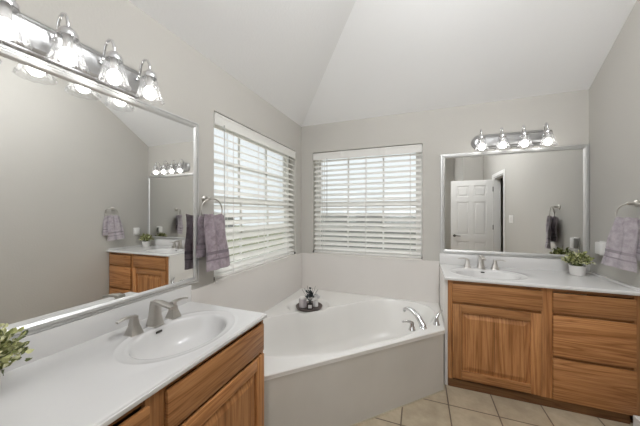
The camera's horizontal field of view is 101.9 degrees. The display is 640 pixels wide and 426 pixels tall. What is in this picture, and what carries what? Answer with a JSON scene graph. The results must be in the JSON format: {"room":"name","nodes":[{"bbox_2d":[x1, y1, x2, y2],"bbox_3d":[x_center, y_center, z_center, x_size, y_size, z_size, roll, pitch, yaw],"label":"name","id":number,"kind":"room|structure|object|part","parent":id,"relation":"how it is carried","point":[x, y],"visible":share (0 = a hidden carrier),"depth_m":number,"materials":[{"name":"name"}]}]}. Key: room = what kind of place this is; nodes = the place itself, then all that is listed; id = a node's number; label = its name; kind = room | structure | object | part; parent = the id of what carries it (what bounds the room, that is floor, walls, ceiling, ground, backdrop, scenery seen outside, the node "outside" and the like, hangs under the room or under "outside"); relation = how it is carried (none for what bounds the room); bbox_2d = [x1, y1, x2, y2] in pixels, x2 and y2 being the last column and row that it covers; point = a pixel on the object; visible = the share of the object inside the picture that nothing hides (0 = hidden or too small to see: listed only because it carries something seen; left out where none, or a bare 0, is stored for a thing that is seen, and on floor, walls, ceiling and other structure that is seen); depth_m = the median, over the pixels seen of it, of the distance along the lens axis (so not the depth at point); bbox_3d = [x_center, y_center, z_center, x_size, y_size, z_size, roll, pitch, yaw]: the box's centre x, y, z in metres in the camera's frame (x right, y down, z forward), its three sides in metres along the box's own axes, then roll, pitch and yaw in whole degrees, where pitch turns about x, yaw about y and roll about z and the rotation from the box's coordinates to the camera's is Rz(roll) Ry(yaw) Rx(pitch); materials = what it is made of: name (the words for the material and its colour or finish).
{"room":"bathroom","nodes":[
{"label":"bathroom","id":0,"kind":"room"},
{"bbox_2d":[0,0,300,289],"bbox_3d":[-1.260,0.144,0.606,0.140,2.437,5.711,0,0,21],"label":"wall","id":1,"kind":"structure","parent":0,"point":[188,85],"depth_m":1.57,"materials":[{"name":"paint"}]},
{"bbox_2d":[0,0,156,99],"bbox_3d":[-0.923,-0.640,1.036,0.180,0.212,0.595,0,0,21],"label":"vanity light","id":2,"kind":"object","parent":1,"relation":"attached to","point":[61,47],"visible":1,"depth_m":0.99,"materials":[{"name":"grey metal"}]},
{"bbox_2d":[0,0,11,21],"bbox_3d":[-0.982,-0.629,0.809,0.029,0.056,0.029,0,0,21],"label":"bulb","id":3,"kind":"object","parent":2,"relation":"attached to","point":[5,7],"depth_m":0.80,"materials":[{"name":"white glass"}]},
{"bbox_3d":[-0.982,-0.573,0.809,0.053,0.055,0.053,0,0,21],"label":"light bulb","id":4,"kind":"part","parent":2,"relation":"part of","materials":[{"name":"white glass"}]},
{"bbox_3d":[-0.973,-0.698,0.972,0.111,0.095,0.025,0,0,21],"label":"lamp arm","id":5,"kind":"part","parent":2,"relation":"part of","materials":[{"name":"silver metal"}]},
{"bbox_2d":[62,33,72,49],"bbox_3d":[-0.926,-0.629,0.954,0.029,0.056,0.029,0,0,21],"label":"bulb","id":6,"kind":"object","parent":2,"relation":"attached to","point":[67,38],"depth_m":0.94,"materials":[{"name":"white glass"}]},
{"bbox_3d":[-0.926,-0.573,0.954,0.053,0.055,0.053,0,0,21],"label":"light bulb","id":7,"kind":"part","parent":2,"relation":"part of","materials":[{"name":"white glass"}]},
{"bbox_3d":[-0.918,-0.698,1.117,0.111,0.095,0.025,0,0,21],"label":"lamp arm","id":8,"kind":"part","parent":2,"relation":"part of","materials":[{"name":"silver metal"}]},
{"bbox_3d":[-0.871,-0.573,1.099,0.053,0.055,0.053,0,0,21],"label":"light bulb","id":9,"kind":"part","parent":2,"relation":"part of","materials":[{"name":"white glass"}]},
{"bbox_2d":[110,57,118,71],"bbox_3d":[-0.871,-0.629,1.099,0.029,0.056,0.029,0,0,21],"label":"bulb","id":10,"kind":"object","parent":2,"relation":"attached to","point":[114,61],"depth_m":1.09,"materials":[{"name":"white glass"}]},
{"bbox_3d":[-0.863,-0.698,1.262,0.111,0.095,0.025,0,0,21],"label":"lamp arm","id":11,"kind":"part","parent":2,"relation":"part of","materials":[{"name":"silver metal"}]},
{"bbox_3d":[-0.816,-0.573,1.244,0.053,0.055,0.053,0,0,21],"label":"light bulb","id":12,"kind":"part","parent":2,"relation":"part of","materials":[{"name":"white glass"}]},
{"bbox_2d":[146,75,152,87],"bbox_3d":[-0.816,-0.629,1.244,0.029,0.056,0.029,0,0,21],"label":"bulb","id":13,"kind":"object","parent":2,"relation":"attached to","point":[149,78],"depth_m":1.23,"materials":[{"name":"white glass"}]},
{"bbox_2d":[3,285,190,372],"bbox_3d":[-0.999,0.490,1.063,0.018,0.100,1.138,0,0,21],"label":"backsplash","id":14,"kind":"structure","parent":1,"relation":"attached to","point":[51,341],"depth_m":1.09,"materials":[{"name":"white stone"}]},
{"bbox_2d":[0,44,198,340],"bbox_3d":[-0.978,-0.064,1.117,0.018,1.008,1.148,0,0,21],"label":"wall mirror","id":15,"kind":"object","parent":1,"relation":"attached to","point":[99,183],"visible":1,"depth_m":1.09,"materials":[{"name":"white mirror"}]},
{"bbox_2d":[201,195,222,215],"bbox_3d":[-0.728,-0.029,1.722,0.055,0.175,0.158,0,0,32],"label":"towel ring","id":16,"kind":"object","parent":1,"relation":"attached to","point":[204,198],"visible":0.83,"depth_m":1.70,"materials":[{"name":"silver metal"}]},
{"bbox_3d":[-0.739,-0.092,1.701,0.050,0.048,0.048,0,0,21],"label":"mounting post","id":17,"kind":"part","parent":16,"relation":"part of","materials":[{"name":"silver metal"}]},
{"bbox_2d":[196,214,229,271],"bbox_3d":[-0.697,0.185,1.710,0.110,0.360,0.231,0,0,21],"label":"hand towel","id":18,"kind":"object","parent":16,"relation":"hanging from","point":[212,244],"visible":1,"depth_m":1.66,"materials":[{"name":"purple fabric"}]},
{"bbox_2d":[191,253,301,312],"bbox_3d":[-0.543,0.691,2.369,0.098,0.446,1.624,0,0,21],"label":"trim","id":19,"kind":"structure","parent":1,"relation":"attached to","point":[259,288],"depth_m":2.25,"materials":[{"name":"paint"}]},
{"bbox_2d":[214,124,288,262],"bbox_3d":[-0.609,-0.121,2.418,0.050,1.178,1.262,0,0,21],"label":"window","id":20,"kind":"structure","parent":1,"relation":"in","point":[215,125],"depth_m":2.54,"materials":[{"name":"white plastic"}]},
{"bbox_3d":[-0.620,-0.389,2.423,0.020,0.573,1.192,0,0,21],"label":"sash","id":21,"kind":"part","parent":20,"relation":"part of","materials":[{"name":"white plastic"}]},
{"bbox_3d":[-0.602,0.165,2.416,0.020,0.535,1.192,0,0,21],"label":"sash","id":22,"kind":"part","parent":20,"relation":"part of","materials":[{"name":"white plastic"}]},
{"bbox_2d":[214,112,295,279],"bbox_3d":[-0.529,-0.118,2.388,0.085,1.168,1.258,0,0,21],"label":"window blind","id":23,"kind":"object","parent":20,"relation":"attached to","point":[219,120],"visible":0.78,"depth_m":2.24,"materials":[{"name":"white plastic"}]},
{"bbox_3d":[-0.691,-0.099,1.999,0.062,1.102,0.006,0,0,21],"label":"ladder cord","id":24,"kind":"part","parent":23,"relation":"part of","materials":[{"name":"white fabric"}]},
{"bbox_3d":[-0.539,0.453,2.392,0.054,0.022,1.238,0,0,21],"label":"rail","id":25,"kind":"part","parent":23,"relation":"part of","materials":[{"name":"white"}]},
{"bbox_3d":[-0.540,-0.099,2.391,0.062,1.102,0.006,0,0,21],"label":"ladder cord","id":26,"kind":"part","parent":23,"relation":"part of","materials":[{"name":"white fabric"}]},
{"bbox_3d":[-0.609,-0.121,2.418,0.050,1.178,1.262,0,0,21],"label":"frame","id":27,"kind":"part","parent":20,"relation":"part of","materials":[{"name":"white plastic"}]},
{"bbox_2d":[128,0,636,126],"bbox_3d":[0.017,-1.494,0.042,2.948,1.127,5.871,0,0,21],"label":"ceiling","id":28,"kind":"structure","parent":0,"point":[316,62],"depth_m":2.06,"materials":[{"name":"paint"}]},
{"bbox_2d":[301,89,588,294],"bbox_3d":[1.085,0.144,2.692,2.748,2.437,0.140,0,0,21],"label":"wall","id":29,"kind":"structure","parent":0,"point":[451,130],"depth_m":2.59,"materials":[{"name":"paint"}]},
{"bbox_2d":[316,152,421,257],"bbox_3d":[0.516,-0.121,2.952,1.205,1.178,0.050,0,0,21],"label":"window","id":30,"kind":"structure","parent":29,"relation":"in","point":[417,156],"depth_m":2.89,"materials":[{"name":"white plastic"}]},
{"bbox_2d":[313,144,421,257],"bbox_3d":[0.486,-0.118,2.872,1.201,1.168,0.085,0,0,21],"label":"window blind","id":31,"kind":"object","parent":30,"relation":"attached to","point":[415,149],"visible":0.99,"depth_m":2.85,"materials":[{"name":"white plastic"}]},
{"bbox_3d":[0.041,-0.099,3.054,0.006,1.102,0.062,0,0,21],"label":"ladder cord","id":32,"kind":"part","parent":31,"relation":"part of","materials":[{"name":"white fabric"}]},
{"bbox_3d":[0.508,-0.099,2.876,0.006,1.102,0.062,0,0,21],"label":"ladder cord","id":33,"kind":"part","parent":31,"relation":"part of","materials":[{"name":"white fabric"}]},
{"bbox_3d":[0.490,0.453,2.882,1.181,0.022,0.054,0,0,21],"label":"rail","id":34,"kind":"part","parent":31,"relation":"part of","materials":[{"name":"white"}]},
{"bbox_3d":[0.942,-0.099,2.710,0.006,1.102,0.062,0,0,21],"label":"ladder cord","id":35,"kind":"part","parent":31,"relation":"part of","materials":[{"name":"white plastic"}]},
{"bbox_3d":[0.513,0.165,2.944,1.135,0.535,0.020,0,0,21],"label":"sash","id":36,"kind":"part","parent":30,"relation":"part of","materials":[{"name":"white plastic"}]},
{"bbox_3d":[0.521,-0.389,2.963,1.135,0.573,0.020,0,0,21],"label":"sash","id":37,"kind":"part","parent":30,"relation":"part of","materials":[{"name":"white plastic"}]},
{"bbox_2d":[302,252,438,302],"bbox_3d":[0.498,0.691,2.874,1.494,0.446,0.098,0,0,21],"label":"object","id":38,"kind":"structure","parent":29,"relation":"attached to","point":[415,279],"depth_m":2.79,"materials":[{"name":"paint"}]},
{"bbox_2d":[471,123,552,149],"bbox_3d":[1.696,-0.663,2.286,0.610,0.212,0.180,0,0,21],"label":"vanity light","id":39,"kind":"object","parent":29,"relation":"attached to","point":[524,138],"visible":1,"depth_m":2.32,"materials":[{"name":"grey metal"}]},
{"bbox_3d":[1.462,-0.596,2.347,0.053,0.055,0.053,0,0,21],"label":"light bulb","id":40,"kind":"part","parent":39,"relation":"part of","materials":[{"name":"white glass"}]},
{"bbox_3d":[1.611,-0.596,2.290,0.053,0.055,0.053,0,0,21],"label":"light bulb","id":41,"kind":"part","parent":39,"relation":"part of","materials":[{"name":"white glass"}]},
{"bbox_3d":[1.761,-0.596,2.233,0.053,0.055,0.053,0,0,21],"label":"light bulb","id":42,"kind":"part","parent":39,"relation":"part of","materials":[{"name":"white glass"}]},
{"bbox_3d":[1.910,-0.596,2.175,0.053,0.055,0.053,0,0,21],"label":"light bulb","id":43,"kind":"part","parent":39,"relation":"part of","materials":[{"name":"white glass"}]},
{"bbox_2d":[440,144,588,258],"bbox_3d":[1.717,-0.089,2.364,1.126,0.972,0.018,0,0,21],"label":"wall mirror","id":44,"kind":"object","parent":29,"relation":"attached to","point":[528,202],"visible":0.89,"depth_m":2.34,"materials":[{"name":"white mirror"}]},
{"bbox_2d":[439,253,589,272],"bbox_3d":[1.714,0.450,2.365,1.138,0.104,0.018,0,0,21],"label":"backsplash","id":45,"kind":"structure","parent":29,"relation":"attached to","point":[546,264],"depth_m":2.34,"materials":[{"name":"white stone"}]},
{"bbox_2d":[355,384,632,425],"bbox_3d":[0.671,1.403,-0.208,4.448,0.080,5.971,0,0,21],"label":"floor","id":46,"kind":"structure","parent":0,"point":[454,406],"depth_m":1.75,"materials":[{"name":"beige tile"}]},
{"bbox_2d":[108,320,263,425],"bbox_3d":[-0.749,0.962,0.966,0.550,0.800,1.134,0,0,21],"label":"vanity cabinet","id":47,"kind":"object","parent":46,"relation":"on","point":[226,388],"visible":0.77,"depth_m":1.08,"materials":[{"name":"brown wood"}]},
{"bbox_3d":[-0.625,0.577,0.611,0.011,0.029,0.413,0,0,21],"label":"frame rail","id":48,"kind":"part","parent":47,"relation":"part of","materials":[{"name":"brown wood"}]},
{"bbox_2d":[0,285,266,425],"bbox_3d":[-0.749,0.558,0.968,0.556,0.236,1.138,0,0,21],"label":"countertop","id":49,"kind":"structure","parent":47,"relation":"on","point":[82,372],"depth_m":0.94,"materials":[{"name":"white stone"}]},
{"bbox_2d":[0,323,33,387],"bbox_3d":[-0.980,0.425,0.733,0.229,0.224,0.252,0,0,21],"label":"potted plant","id":50,"kind":"object","parent":49,"relation":"on","point":[8,347],"visible":1,"depth_m":0.77,"materials":[{"name":"green plant"}]},
{"bbox_2d":[115,297,187,337],"bbox_3d":[-0.752,0.479,1.233,0.148,0.118,0.348,0,0,21],"label":"vanity faucet","id":51,"kind":"object","parent":49,"relation":"on","point":[155,318],"visible":1,"depth_m":1.23,"materials":[{"name":"silver metal"}]},
{"bbox_3d":[-0.838,0.462,1.125,0.025,0.021,0.086,0,0,18],"label":"lever","id":52,"kind":"part","parent":51,"relation":"part of","materials":[{"name":"silver metal"}]},
{"bbox_3d":[-0.829,0.499,1.156,0.058,0.078,0.058,0,0,21],"label":"faucet handle","id":53,"kind":"part","parent":51,"relation":"part of","materials":[{"name":"silver metal"}]},
{"bbox_3d":[-0.744,0.434,1.230,0.130,0.028,0.034,0,0,21],"label":"spout","id":54,"kind":"part","parent":51,"relation":"part of","materials":[{"name":"silver metal"}]},
{"bbox_3d":[-0.758,0.499,1.341,0.058,0.078,0.058,0,0,21],"label":"faucet handle","id":55,"kind":"part","parent":51,"relation":"part of","materials":[{"name":"silver metal"}]},
{"bbox_3d":[-0.744,0.462,1.371,0.025,0.021,0.086,0,0,24],"label":"lever","id":56,"kind":"part","parent":51,"relation":"part of","materials":[{"name":"silver metal"}]},
{"bbox_3d":[-0.604,0.660,0.603,0.017,0.136,0.424,0,0,21],"label":"drawer","id":57,"kind":"part","parent":47,"relation":"part of","materials":[{"name":"brown wood"}]},
{"bbox_3d":[-0.428,0.577,1.128,0.011,0.029,0.556,0,0,21],"label":"frame rail","id":58,"kind":"part","parent":47,"relation":"part of","materials":[{"name":"brown wood"}]},
{"bbox_3d":[-0.428,0.733,1.128,0.011,0.045,0.556,0,0,21],"label":"frame rail","id":59,"kind":"part","parent":47,"relation":"part of","materials":[{"name":"brown wood"}]},
{"bbox_3d":[-0.404,0.776,1.125,0.017,0.062,0.434,0,0,21],"label":"rail","id":60,"kind":"part","parent":47,"relation":"part of","materials":[{"name":"brown wood"}]},
{"bbox_3d":[-0.405,1.032,1.126,0.014,0.453,0.436,0,0,21],"label":"door","id":61,"kind":"part","parent":47,"relation":"part of","materials":[{"name":"brown wood"}]},
{"bbox_2d":[263,288,444,425],"bbox_3d":[0.194,1.126,2.080,1.494,0.473,1.610,0,0,21],"label":"bathtub","id":62,"kind":"object","parent":46,"relation":"on","point":[353,360],"visible":0.79,"depth_m":1.86,"materials":[{"name":"plastic"}]},
{"bbox_2d":[296,301,322,311],"bbox_3d":[-0.105,0.911,2.526,0.260,0.024,0.260,0,0,21],"label":"round tray","id":63,"kind":"object","parent":62,"relation":"on","point":[320,305],"visible":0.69,"depth_m":2.49,"materials":[{"name":"grey metal"}]},
{"bbox_2d":[299,296,306,307],"bbox_3d":[-0.167,0.866,2.526,0.076,0.098,0.076,0,0,21],"label":"candle jar","id":64,"kind":"object","parent":63,"relation":"on","point":[302,299],"visible":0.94,"depth_m":2.50,"materials":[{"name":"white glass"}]},
{"bbox_2d":[303,286,316,308],"bbox_3d":[-0.092,0.807,2.471,0.122,0.216,0.105,0,0,36],"label":"potted plant","id":65,"kind":"object","parent":63,"relation":"on","point":[309,305],"visible":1,"depth_m":2.46,"materials":[{"name":"green plant"}]},
{"bbox_2d":[312,293,319,306],"bbox_3d":[-0.045,0.851,2.552,0.083,0.129,0.095,0,0,21],"label":"jar","id":66,"kind":"object","parent":63,"relation":"on","point":[315,301],"visible":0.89,"depth_m":2.53,"materials":[{"name":"white ceramic"}]},
{"bbox_2d":[402,307,442,330],"bbox_3d":[0.803,0.839,2.035,0.308,0.124,0.289,0,0,21],"label":"tub faucet","id":67,"kind":"object","parent":62,"relation":"on","point":[422,325],"visible":1,"depth_m":2.04,"materials":[{"name":"silver metal"}]},
{"bbox_3d":[0.664,0.830,1.969,0.093,0.035,0.024,0,0,-20],"label":"lever","id":68,"kind":"part","parent":67,"relation":"part of","materials":[{"name":"silver metal"}]},
{"bbox_3d":[0.703,0.863,1.983,0.052,0.062,0.052,0,0,21],"label":"faucet handle","id":69,"kind":"part","parent":67,"relation":"part of","materials":[{"name":"silver metal"}]},
{"bbox_3d":[0.772,0.839,2.100,0.060,0.124,0.235,0,0,-19],"label":"spout","id":70,"kind":"part","parent":67,"relation":"part of","materials":[{"name":"silver metal"}]},
{"bbox_3d":[0.932,0.863,2.076,0.052,0.062,0.052,0,0,21],"label":"faucet handle","id":71,"kind":"part","parent":67,"relation":"part of","materials":[{"name":"silver metal"}]},
{"bbox_2d":[439,266,639,423],"bbox_3d":[1.612,0.943,2.101,1.136,0.838,0.586,0,0,21],"label":"vanity cabinet","id":72,"kind":"object","parent":46,"relation":"on","point":[580,354],"visible":0.88,"depth_m":1.82,"materials":[{"name":"brown wood"}]},
{"bbox_3d":[1.099,0.943,2.316,0.024,0.838,0.550,0,0,21],"label":"panel","id":73,"kind":"part","parent":72,"relation":"part of","materials":[{"name":"stone"}]},
{"bbox_3d":[1.295,0.994,1.927,0.436,0.453,0.014,0,0,23],"label":"door","id":74,"kind":"part","parent":72,"relation":"part of","materials":[{"name":"brown wood"}]},
{"bbox_3d":[1.294,0.739,1.926,0.434,0.062,0.017,0,0,23],"label":"rail","id":75,"kind":"part","parent":72,"relation":"part of","materials":[{"name":"brown wood"}]},
{"bbox_3d":[1.311,0.695,1.953,0.556,0.045,0.011,0,0,21],"label":"frame rail","id":76,"kind":"part","parent":72,"relation":"part of","materials":[{"name":"brown wood"}]},
{"bbox_3d":[1.311,0.538,1.953,0.556,0.029,0.011,0,0,21],"label":"frame rail","id":77,"kind":"part","parent":72,"relation":"part of","materials":[{"name":"brown wood"}]},
{"bbox_3d":[1.294,1.250,1.926,0.434,0.062,0.017,0,0,23],"label":"rail","id":78,"kind":"part","parent":72,"relation":"part of","materials":[{"name":"brown wood"}]},
{"bbox_3d":[1.507,1.331,1.868,1.059,0.062,0.016,0,0,21],"label":"board","id":79,"kind":"part","parent":72,"relation":"part of","materials":[{"name":"brown wood"}]},
{"bbox_2d":[439,253,639,295],"bbox_3d":[1.614,0.517,2.102,1.138,0.240,0.583,0,0,21],"label":"countertop","id":80,"kind":"structure","parent":72,"relation":"on","point":[516,271],"depth_m":2.15,"materials":[{"name":"white stone"}]},
{"bbox_2d":[458,255,505,269],"bbox_3d":[1.441,0.441,2.307,0.366,0.118,0.148,0,0,21],"label":"vanity faucet","id":81,"kind":"object","parent":80,"relation":"on","point":[481,259],"visible":1,"depth_m":2.33,"materials":[{"name":"silver metal"}]},
{"bbox_3d":[1.356,0.461,2.386,0.058,0.078,0.058,0,0,21],"label":"faucet handle","id":82,"kind":"part","parent":81,"relation":"part of","materials":[{"name":"silver metal"}]},
{"bbox_3d":[1.558,0.461,2.309,0.058,0.078,0.058,0,0,21],"label":"faucet handle","id":83,"kind":"part","parent":81,"relation":"part of","materials":[{"name":"silver metal"}]},
{"bbox_2d":[561,250,594,275],"bbox_3d":[2.073,0.399,2.092,0.203,0.201,0.187,0,0,21],"label":"potted plant","id":84,"kind":"object","parent":80,"relation":"on","point":[576,268],"visible":1,"depth_m":2.07,"materials":[{"name":"green plant"}]},
{"bbox_3d":[2.078,0.461,2.096,0.106,0.078,0.106,0,0,21],"label":"pot","id":85,"kind":"part","parent":84,"relation":"part of","materials":[{"name":"white ceramic"}]},
{"bbox_3d":[1.828,1.000,1.756,0.413,0.035,0.011,0,0,21],"label":"frame rail","id":86,"kind":"part","parent":72,"relation":"part of","materials":[{"name":"brown wood"}]},
{"bbox_3d":[1.828,0.703,1.756,0.413,0.040,0.011,0,0,21],"label":"frame rail","id":87,"kind":"part","parent":72,"relation":"part of","materials":[{"name":"brown wood"}]},
{"bbox_3d":[1.828,0.538,1.756,0.413,0.029,0.011,0,0,21],"label":"frame rail","id":88,"kind":"part","parent":72,"relation":"part of","materials":[{"name":"brown wood"}]},
{"bbox_3d":[1.821,1.153,1.734,0.424,0.286,0.017,0,0,21],"label":"drawer","id":89,"kind":"part","parent":72,"relation":"part of","materials":[{"name":"brown wood"}]},
{"bbox_3d":[1.821,0.851,1.734,0.424,0.282,0.017,0,0,21],"label":"drawer","id":90,"kind":"part","parent":72,"relation":"part of","materials":[{"name":"brown wood"}]},
{"bbox_3d":[1.821,0.623,1.734,0.424,0.136,0.017,0,0,21],"label":"drawer","id":91,"kind":"part","parent":72,"relation":"part of","materials":[{"name":"brown wood"}]},
{"bbox_2d":[589,0,639,287],"bbox_3d":[1.306,-0.302,-0.451,0.110,3.330,5.571,0,0,21],"label":"wall","id":92,"kind":"structure","parent":0,"point":[614,93],"depth_m":1.88,"materials":[{"name":"paint"}]},
{"bbox_2d":[595,241,605,255],"bbox_3d":[2.163,0.275,2.002,0.040,0.115,0.085,0,0,21],"label":"outlet cover","id":93,"kind":"object","parent":92,"relation":"attached to","point":[600,246],"visible":0.65,"depth_m":1.98,"materials":[{"name":"white plastic"}]},
{"bbox_2d":[615,200,639,216],"bbox_3d":[2.011,0.001,1.675,0.094,0.175,0.132,0,0,21],"label":"towel ring","id":94,"kind":"object","parent":92,"relation":"attached to","point":[635,203],"visible":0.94,"depth_m":1.69,"materials":[{"name":"silver metal"}]},
{"bbox_2d":[601,217,639,272],"bbox_3d":[2.011,0.202,1.704,0.093,0.351,0.248,0,0,-16],"label":"hand towel","id":95,"kind":"object","parent":94,"relation":"hanging from","point":[622,250],"visible":1,"depth_m":1.69,"materials":[{"name":"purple fabric"}]},
{"bbox_3d":[2.043,-0.062,1.700,0.050,0.048,0.048,0,0,21],"label":"mounting post","id":96,"kind":"part","parent":94,"relation":"part of","materials":[{"name":"silver metal"}]},
{"bbox_2d":[633,415,639,425],"bbox_3d":[1.718,1.325,0.856,0.052,0.075,1.697,0,0,21],"label":"baseboard","id":97,"kind":"structure","parent":92,"relation":"attached to","point":[636,419],"depth_m":1.64,"materials":[{"name":"white paint"}]},
{"label":"outside","id":98,"kind":"structure","parent":0,"visible":0},
{"bbox_2d":[228,225,283,262],"bbox_3d":[-6.426,1.802,12.095,42.000,0.120,42.000,0,0,21],"label":"ground","id":99,"kind":"structure","parent":98,"point":[234,225],"depth_m":15.87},
{"bbox_2d":[214,211,232,227],"bbox_3d":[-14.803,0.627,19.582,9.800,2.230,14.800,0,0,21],"label":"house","id":100,"kind":"structure","parent":99,"relation":"on","point":[229,218],"depth_m":23.90,"materials":[{"name":"grey"}]},
{"bbox_2d":[321,216,415,250],"bbox_3d":[3.677,0.892,6.281,9.226,1.640,0.060,0,0,21],"label":"wooden fence","id":101,"kind":"object","parent":99,"relation":"on","point":[407,222],"visible":0.06,"depth_m":7.15,"materials":[{"name":"grey wood"}]}
]}

